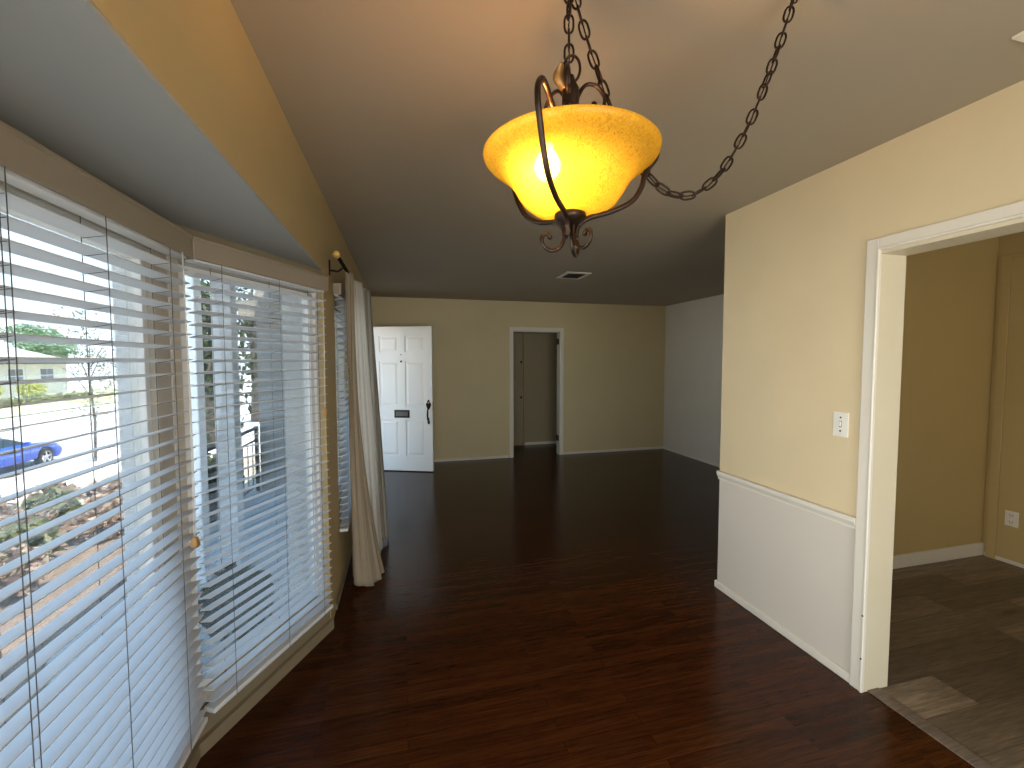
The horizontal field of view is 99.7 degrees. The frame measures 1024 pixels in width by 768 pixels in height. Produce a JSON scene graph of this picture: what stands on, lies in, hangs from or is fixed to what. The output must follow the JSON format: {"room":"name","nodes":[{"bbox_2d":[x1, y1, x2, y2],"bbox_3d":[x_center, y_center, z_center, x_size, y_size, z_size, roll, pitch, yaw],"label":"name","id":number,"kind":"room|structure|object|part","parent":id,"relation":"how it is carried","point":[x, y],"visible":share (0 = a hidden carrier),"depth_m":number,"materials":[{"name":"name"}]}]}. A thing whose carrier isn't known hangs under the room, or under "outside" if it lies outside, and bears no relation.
{"room":"dining room","nodes":[
{"label":"dining room","id":0,"kind":"room"},
{"bbox_2d":[0,0,321,269],"bbox_3d":[-0.919,-0.569,0.811,0.534,0.060,3.080,-1,3,-14],"label":"ceiling","id":1,"kind":"structure","parent":0,"point":[70,82],"depth_m":0.90,"materials":[{"name":"paint"}]},
{"bbox_2d":[0,119,321,274],"bbox_3d":[-0.929,-0.511,0.832,0.544,0.096,3.153,-1,3,-14],"label":"wall","id":2,"kind":"structure","parent":1,"relation":"attached to","point":[192,232],"depth_m":1.80,"materials":[{"name":"paint"}]},
{"bbox_2d":[91,0,366,601],"bbox_3d":[-1.104,0.283,2.272,0.200,2.900,8.113,-1,3,-14],"label":"wall","id":3,"kind":"structure","parent":0,"point":[201,51],"depth_m":1.21,"materials":[{"name":"beige paint"}]},
{"bbox_2d":[166,255,325,705],"bbox_3d":[-1.174,0.364,2.007,0.065,1.775,0.829,1,3,13],"label":"window","id":4,"kind":"structure","parent":3,"relation":"in","point":[182,392],"depth_m":1.97,"materials":[{"name":"paint"}]},
{"bbox_3d":[-1.176,0.364,2.010,0.005,1.675,0.764,1,3,13],"label":"pane","id":5,"kind":"part","parent":4,"relation":"part of","materials":[{"name":"clear glass"}]},
{"bbox_2d":[184,236,332,712],"bbox_3d":[-1.079,0.350,1.978,0.084,1.807,0.768,1,3,13],"label":"blind","id":6,"kind":"object","parent":4,"relation":"attached to","point":[206,253],"visible":0.98,"depth_m":1.88,"materials":[{"name":"white plastic"}]},
{"bbox_3d":[-1.149,0.403,1.722,0.056,1.727,0.002,1,3,13],"label":"ladder cord","id":7,"kind":"part","parent":6,"relation":"part of","materials":[{"name":"white fabric"}]},
{"bbox_3d":[-1.089,1.242,2.027,0.052,0.020,0.738,1,3,13],"label":"rail","id":8,"kind":"part","parent":6,"relation":"part of","materials":[{"name":"white plastic"}]},
{"bbox_3d":[-1.084,0.388,2.014,0.056,1.727,0.002,1,3,13],"label":"ladder cord","id":9,"kind":"part","parent":6,"relation":"part of","materials":[{"name":"white fabric"}]},
{"bbox_3d":[-1.028,0.375,2.268,0.050,1.727,0.026,-1,3,-14],"label":"ladder cord","id":10,"kind":"part","parent":6,"relation":"part of","materials":[{"name":"white fabric"}]},
{"bbox_3d":[-0.983,-0.183,2.258,0.007,0.612,0.015,-1,3,-14],"label":"pull cord","id":11,"kind":"part","parent":6,"relation":"part of","materials":[{"name":"white fabric"}]},
{"bbox_2d":[322,270,335,618],"bbox_3d":[-1.074,0.380,2.471,0.054,2.006,0.165,-1,3,-14],"label":"pier","id":12,"kind":"object","parent":3,"relation":"attached to","point":[325,330],"visible":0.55,"depth_m":2.46,"materials":[{"name":"beige paint"}]},
{"bbox_2d":[334,303,347,499],"bbox_3d":[-1.487,0.122,3.750,0.070,1.510,2.020,-1,3,-14],"label":"window","id":13,"kind":"structure","parent":3,"relation":"in","point":[337,346],"depth_m":3.71,"materials":[{"name":"paint"}]},
{"bbox_3d":[-1.489,0.122,3.750,0.045,1.394,1.904,-1,3,-14],"label":"sash","id":14,"kind":"part","parent":13,"relation":"part of","materials":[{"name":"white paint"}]},
{"bbox_2d":[333,283,350,531],"bbox_3d":[-1.349,0.110,3.769,0.058,1.590,2.134,-1,3,-14],"label":"blind","id":15,"kind":"object","parent":13,"relation":"attached to","point":[338,288],"visible":0.4,"depth_m":2.85,"materials":[{"name":"white plastic"}]},
{"bbox_3d":[-1.347,0.894,3.810,0.052,0.020,2.104,-1,3,-14],"label":"rail","id":16,"kind":"part","parent":15,"relation":"part of","materials":[{"name":"white plastic"}]},
{"bbox_2d":[336,545,351,609],"bbox_3d":[-1.376,1.291,3.839,0.013,0.045,2.520,-1,3,-14],"label":"baseboard","id":17,"kind":"structure","parent":3,"relation":"attached to","point":[350,553],"depth_m":2.92,"materials":[{"name":"paint"}]},
{"bbox_2d":[329,250,372,311],"bbox_3d":[-1.304,-0.748,3.612,0.100,0.090,2.700,-1,3,-14],"label":"curtain rod","id":18,"kind":"object","parent":3,"relation":"attached to","point":[336,254],"visible":0.49,"depth_m":2.57,"materials":[{"name":"metal"}]},
{"bbox_2d":[345,271,384,586],"bbox_3d":[-0.988,0.319,2.911,0.208,2.112,0.232,-1,3,-14],"label":"curtain","id":19,"kind":"object","parent":18,"relation":"hanging from","point":[367,564],"visible":1,"depth_m":2.87,"materials":[{"name":"beige fabric"}]},
{"bbox_2d":[354,279,382,552],"bbox_3d":[-1.085,0.284,3.256,0.116,2.075,0.320,0,3,3],"label":"curtain","id":20,"kind":"object","parent":18,"relation":"hanging from","point":[362,363],"visible":0.75,"depth_m":3.22,"materials":[{"name":"beige fabric"}]},
{"bbox_2d":[363,288,388,540],"bbox_3d":[-1.126,0.264,3.571,0.178,2.063,0.168,-1,3,-14],"label":"curtain","id":21,"kind":"object","parent":18,"relation":"hanging from","point":[366,292],"visible":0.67,"depth_m":3.54,"materials":[{"name":"grey fabric"}]},
{"bbox_3d":[-1.819,0.195,5.516,0.012,2.060,1.035,-1,3,-14],"label":"door","id":22,"kind":"structure","parent":3,"relation":"in","visible":0},
{"bbox_2d":[373,326,433,470],"bbox_3d":[-1.502,0.206,5.897,0.860,1.973,0.180,0,3,3],"label":"door","id":23,"kind":"structure","parent":22,"relation":"attached to","point":[403,354],"depth_m":5.89,"materials":[{"name":"white paint"}]},
{"bbox_3d":[-1.685,-0.541,5.889,0.234,0.186,0.009,0,3,7],"label":"raised panel","id":24,"kind":"part","parent":23,"relation":"part of","materials":[{"name":"white paint"}]},
{"bbox_3d":[-1.684,0.001,5.917,0.234,0.587,0.009,0,3,7],"label":"raised panel","id":25,"kind":"part","parent":23,"relation":"part of","materials":[{"name":"white paint"}]},
{"bbox_3d":[-1.682,0.738,5.955,0.234,0.464,0.009,0,3,7],"label":"raised panel","id":26,"kind":"part","parent":23,"relation":"part of","materials":[{"name":"white paint"}]},
{"bbox_3d":[-1.319,-0.540,5.844,0.237,0.186,0.009,0,3,7],"label":"raised panel","id":27,"kind":"part","parent":23,"relation":"part of","materials":[{"name":"white paint"}]},
{"bbox_3d":[-1.318,0.002,5.872,0.237,0.587,0.009,0,3,7],"label":"raised panel","id":28,"kind":"part","parent":23,"relation":"part of","materials":[{"name":"white paint"}]},
{"bbox_3d":[-1.317,0.740,5.910,0.237,0.464,0.009,0,3,7],"label":"raised panel","id":29,"kind":"part","parent":23,"relation":"part of","materials":[{"name":"white paint"}]},
{"bbox_3d":[-1.132,0.379,5.858,0.075,0.334,0.006,0,3,7],"label":"handle","id":30,"kind":"part","parent":23,"relation":"part of","materials":[{"name":"metal"}]},
{"bbox_2d":[197,611,329,741],"bbox_3d":[-0.925,1.436,0.934,0.544,0.255,3.153,-1,3,-14],"label":"wall","id":31,"kind":"structure","parent":0,"point":[213,718],"depth_m":1.94,"materials":[{"name":"paint"}]},
{"bbox_2d":[0,180,179,751],"bbox_3d":[-1.077,0.425,0.843,0.065,1.775,1.520,-1,3,-14],"label":"window","id":32,"kind":"structure","parent":31,"relation":"in","point":[43,412],"depth_m":1.15,"materials":[{"name":"paint"}]},
{"bbox_3d":[-1.079,0.425,0.843,0.040,1.659,1.304,-1,3,-14],"label":"sash","id":33,"kind":"part","parent":32,"relation":"part of","materials":[{"name":"white paint"}]},
{"bbox_2d":[0,120,207,767],"bbox_3d":[-0.981,0.408,0.867,0.084,1.807,1.504,-1,3,-14],"label":"blind","id":34,"kind":"object","parent":32,"relation":"attached to","point":[137,704],"visible":1,"depth_m":1.09,"materials":[{"name":"white plastic"}]},
{"bbox_3d":[-0.987,0.449,0.844,0.056,1.727,0.002,-1,3,-14],"label":"ladder cord","id":35,"kind":"part","parent":34,"relation":"part of","materials":[{"name":"white fabric"}]},
{"bbox_3d":[-0.992,0.448,0.861,0.056,1.727,0.002,-1,3,-14],"label":"ladder cord","id":36,"kind":"part","parent":34,"relation":"part of","materials":[{"name":"white fabric"}]},
{"bbox_3d":[-1.063,0.433,1.141,0.056,1.727,0.002,-1,3,-14],"label":"ladder cord","id":37,"kind":"part","parent":34,"relation":"part of","materials":[{"name":"white fabric"}]},
{"bbox_3d":[-1.141,0.418,1.446,0.056,1.727,0.002,-1,3,-14],"label":"ladder cord","id":38,"kind":"part","parent":34,"relation":"part of","materials":[{"name":"white fabric"}]},
{"bbox_3d":[-1.116,0.045,1.493,0.009,0.987,0.009,-1,3,-14],"label":"pull cord","id":39,"kind":"part","parent":34,"relation":"part of","materials":[{"name":"white fabric"}]},
{"bbox_3d":[-1.114,0.042,1.490,0.006,0.982,0.016,-2,4,-33],"label":"pull cord","id":40,"kind":"part","parent":34,"relation":"part of","materials":[{"name":"white fabric"}]},
{"bbox_3d":[-0.991,1.300,0.910,0.052,0.020,1.474,-1,3,-14],"label":"rail","id":41,"kind":"part","parent":34,"relation":"part of","materials":[{"name":"white plastic"}]},
{"bbox_2d":[183,618,333,767],"bbox_3d":[-0.832,1.435,0.957,0.393,0.055,2.999,-1,3,-14],"label":"baseboard","id":42,"kind":"structure","parent":31,"relation":"attached to","point":[226,723],"depth_m":1.89,"materials":[{"name":"paint"}]},
{"bbox_2d":[371,296,665,458],"bbox_3d":[0.238,-0.019,6.850,5.061,2.540,0.120,-1,3,-14],"label":"wall","id":43,"kind":"structure","parent":0,"point":[614,355],"depth_m":6.82,"materials":[{"name":"beige paint"}]},
{"bbox_2d":[509,327,563,457],"bbox_3d":[0.379,0.129,6.891,0.895,2.040,0.146,-1,3,-14],"label":"doorway","id":44,"kind":"structure","parent":43,"relation":"in","point":[560,331],"depth_m":6.88,"materials":[{"name":"paint"}]},
{"bbox_2d":[434,446,662,461],"bbox_3d":[0.305,1.131,6.858,4.761,0.043,0.013,-1,3,-14],"label":"baseboard","id":45,"kind":"structure","parent":43,"relation":"attached to","point":[659,447],"depth_m":7.03,"materials":[{"name":"paint"}]},
{"bbox_2d":[514,332,556,445],"bbox_3d":[0.387,-0.049,7.422,2.400,2.540,0.917,-1,3,-14],"label":"wall","id":46,"kind":"structure","parent":0,"point":[540,348],"depth_m":7.82,"materials":[{"name":"paint"}]},
{"bbox_2d":[525,441,556,444],"bbox_3d":[0.795,1.070,7.936,1.190,0.050,0.015,-1,3,-14],"label":"baseboard","id":47,"kind":"structure","parent":46,"relation":"attached to","point":[542,442],"depth_m":7.86,"materials":[{"name":"paint"}]},
{"bbox_2d":[196,443,1023,767],"bbox_3d":[1.012,1.394,3.346,5.146,0.120,9.040,-1,3,-14],"label":"floor","id":48,"kind":"structure","parent":0,"point":[539,607],"depth_m":2.23,"materials":[{"name":"brown wood"}]},
{"bbox_2d":[513,332,524,445],"bbox_3d":[-0.190,0.089,7.589,0.860,2.050,0.098,-1,3,-14],"label":"cupboard","id":49,"kind":"object","parent":48,"relation":"on","point":[518,337],"visible":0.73,"depth_m":7.65,"materials":[{"name":"paint"}]},
{"bbox_3d":[-0.186,-0.493,7.557,0.770,0.825,0.019,-1,3,-14],"label":"door","id":50,"kind":"part","parent":49,"relation":"part of","materials":[{"name":"paint"}]},
{"bbox_3d":[-0.183,0.483,7.607,0.770,1.100,0.019,-1,3,-14],"label":"door","id":51,"kind":"part","parent":49,"relation":"part of","materials":[{"name":"paint"}]},
{"bbox_2d":[230,0,1023,305],"bbox_3d":[1.132,-1.156,3.276,5.072,0.100,9.300,-1,3,-14],"label":"ceiling","id":52,"kind":"structure","parent":0,"point":[392,108],"depth_m":1.53,"materials":[{"name":"paint"}]},
{"bbox_2d":[556,271,591,278],"bbox_3d":[0.665,-1.172,4.670,0.280,0.014,0.330,-1,3,-14],"label":"ceiling vent","id":53,"kind":"object","parent":52,"relation":"in","point":[567,275],"visible":1,"depth_m":4.64,"materials":[{"name":"metal"}]},
{"bbox_2d":[483,0,797,257],"bbox_3d":[0.328,-0.649,1.047,0.802,0.678,0.404,-1,3,-14],"label":"pendant lamp","id":54,"kind":"object","parent":52,"relation":"hanging from","point":[568,164],"visible":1,"depth_m":0.92,"materials":[{"name":"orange glass"}]},
{"bbox_3d":[0.061,-0.496,1.090,0.013,0.297,0.208,-3,4,-41],"label":"cage arm","id":55,"kind":"part","parent":54,"relation":"part of","materials":[{"name":"brown metal"}]},
{"bbox_3d":[0.089,-0.487,0.904,0.013,0.297,0.208,1,3,25],"label":"cage arm","id":56,"kind":"part","parent":54,"relation":"part of","materials":[{"name":"brown metal"}]},
{"bbox_3d":[0.130,-0.856,0.986,0.022,0.240,0.023,-3,4,-44],"label":"hanging chain","id":57,"kind":"part","parent":54,"relation":"part of","materials":[{"name":"brown metal"}]},
{"bbox_3d":[0.135,-0.560,1.002,0.044,0.306,0.044,-1,3,-14],"label":"stem","id":58,"kind":"part","parent":54,"relation":"part of","materials":[{"name":"brown metal"}]},
{"bbox_3d":[0.136,-0.465,1.008,0.404,0.136,0.404,-1,3,-14],"label":"lamp shade","id":59,"kind":"part","parent":54,"relation":"part of","materials":[{"name":"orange glass"}]},
{"bbox_3d":[0.247,-0.493,1.016,0.208,0.297,0.013,0,3,-5],"label":"cage arm","id":60,"kind":"part","parent":54,"relation":"part of","materials":[{"name":"brown metal"}]},
{"bbox_3d":[0.414,-0.717,1.052,0.610,0.530,0.026,-1,3,-9],"label":"swag chain","id":61,"kind":"part","parent":54,"relation":"part of","materials":[{"name":"brown metal"}]},
{"bbox_2d":[1012,31,1023,42],"bbox_3d":[1.604,-0.991,1.132,0.264,0.008,0.300,-1,3,-14],"label":"ceiling vent","id":62,"kind":"object","parent":52,"relation":"in","point":[1020,36],"visible":1,"depth_m":1.24,"materials":[{"name":"paint"}]},
{"bbox_2d":[663,294,723,464],"bbox_3d":[3.161,0.049,5.420,0.100,2.540,4.336,-1,3,-14],"label":"wall","id":63,"kind":"structure","parent":0,"point":[694,328],"depth_m":6.62,"materials":[{"name":"beige paint"}]},
{"bbox_2d":[663,446,719,467],"bbox_3d":[3.112,1.198,5.452,0.013,0.043,4.099,-1,3,-14],"label":"baseboard","id":64,"kind":"structure","parent":63,"relation":"attached to","point":[665,448],"depth_m":6.68,"materials":[{"name":"paint"}]},
{"bbox_2d":[717,80,1023,672],"bbox_3d":[3.035,0.270,1.193,2.428,2.540,3.987,-1,3,-14],"label":"wall","id":65,"kind":"structure","parent":0,"point":[795,268],"depth_m":2.18,"materials":[{"name":"paint"}]},
{"bbox_2d":[717,470,855,528],"bbox_3d":[1.467,0.619,2.412,0.024,0.057,0.896,-1,3,-14],"label":"chair rail","id":66,"kind":"object","parent":65,"relation":"attached to","point":[839,517],"visible":1,"depth_m":2.29,"materials":[{"name":"paint"}]},
{"bbox_2d":[833,411,848,437],"bbox_3d":[1.557,0.192,2.049,0.016,0.118,0.074,-1,3,-14],"label":"light switch","id":67,"kind":"object","parent":65,"relation":"attached to","point":[840,419],"visible":1,"depth_m":2.04,"materials":[{"name":"beige plastic"}]},
{"bbox_2d":[867,688,994,767],"bbox_3d":[1.773,1.424,1.511,0.067,0.007,1.010,-1,3,-14],"label":"trim","id":68,"kind":"structure","parent":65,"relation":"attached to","point":[937,734],"depth_m":1.75,"materials":[{"name":"brown wood"}]},
{"bbox_2d":[849,200,1023,692],"bbox_3d":[1.782,0.409,1.437,0.167,2.042,1.124,-1,3,-14],"label":"trim opening","id":69,"kind":"structure","parent":65,"relation":"attached to","point":[886,256],"depth_m":1.92,"materials":[{"name":"paint"}]},
{"bbox_2d":[893,231,1023,554],"bbox_3d":[3.112,0.271,1.173,2.310,2.540,3.911,-1,3,-14],"label":"wall","id":70,"kind":"structure","parent":0,"point":[951,305],"depth_m":3.19,"materials":[{"name":"beige paint"}]},
{"bbox_2d":[714,542,1023,682],"bbox_3d":[2.666,1.324,2.503,2.353,0.100,1.401,-1,3,-14],"label":"baseboard","id":71,"kind":"structure","parent":70,"relation":"attached to","point":[974,549],"depth_m":3.13,"materials":[{"name":"paint"}]},
{"bbox_2d":[985,252,1023,563],"bbox_3d":[3.824,0.222,2.618,0.020,2.285,1.362,-1,3,-14],"label":"wall","id":72,"kind":"structure","parent":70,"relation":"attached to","point":[1006,473],"depth_m":3.19,"materials":[{"name":"beige paint"}]},
{"bbox_2d":[1004,510,1018,527],"bbox_3d":[3.685,0.995,3.184,0.009,0.114,0.074,-1,3,-14],"label":"wall outlet","id":73,"kind":"object","parent":72,"relation":"attached to","point":[1011,518],"visible":1,"depth_m":3.18,"materials":[{"name":"beige plastic"}]},
{"label":"outside","id":74,"kind":"structure","parent":0,"visible":0},
{"bbox_3d":[-36.720,1.511,26.896,82.000,1.920,150.000,-1,3,-14],"label":"ground","id":75,"kind":"structure","parent":74,"visible":0},
{"bbox_2d":[200,279,215,446],"bbox_3d":[-6.937,-1.160,9.861,2.227,5.804,2.161,1,3,17],"label":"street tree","id":76,"kind":"object","parent":75,"relation":"on","point":[208,366],"visible":0.12,"depth_m":9.75,"materials":[{"name":"green plant"}]},
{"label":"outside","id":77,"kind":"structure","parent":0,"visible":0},
{"bbox_3d":[-2.242,1.565,3.746,1.350,0.190,4.200,-1,3,-14],"label":"floor","id":78,"kind":"structure","parent":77,"visible":0},
{"bbox_2d":[184,275,207,523],"bbox_3d":[-2.274,0.222,3.255,0.375,2.544,0.150,-1,3,-14],"label":"porch post","id":79,"kind":"object","parent":78,"relation":"on","point":[196,391],"visible":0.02,"depth_m":3.19,"materials":[{"name":"white wood"}]},
{"bbox_2d":[207,444,215,471],"bbox_3d":[-3.060,1.000,4.723,0.044,0.842,1.730,-1,3,-14],"label":"porch railing","id":80,"kind":"object","parent":78,"relation":"on","point":[212,447],"visible":0.03,"depth_m":4.19,"materials":[{"name":"metal"}]},
{"bbox_3d":[-3.062,0.601,4.707,0.044,0.044,1.720,-1,3,-14],"label":"rail","id":81,"kind":"part","parent":80,"relation":"part of","materials":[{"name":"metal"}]},
{"bbox_2d":[210,283,221,445],"bbox_3d":[-2.169,0.210,3.488,0.395,2.544,0.170,-1,3,-14],"label":"porch post","id":82,"kind":"object","parent":78,"relation":"on","point":[217,366],"visible":0.02,"depth_m":3.37,"materials":[{"name":"white wood"}]},
{"bbox_3d":[-3.888,1.642,3.022,3.100,0.099,5.200,-1,3,-14],"label":"planting bed","id":83,"kind":"object","parent":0,"visible":0},
{"bbox_2d":[208,468,210,483],"bbox_3d":[-3.469,1.234,4.704,0.602,0.761,0.610,-1,3,-14],"label":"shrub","id":84,"kind":"object","parent":83,"relation":"on","point":[209,469],"visible":0.02,"depth_m":4.78,"materials":[{"name":"green plant"}]},
{"bbox_2d":[207,452,214,465],"bbox_3d":[-3.614,1.197,5.291,0.580,0.776,0.600,2,4,41],"label":"shrub","id":85,"kind":"object","parent":83,"relation":"on","point":[209,459],"visible":0.03,"depth_m":5.16,"materials":[{"name":"green plant"}]}
]}

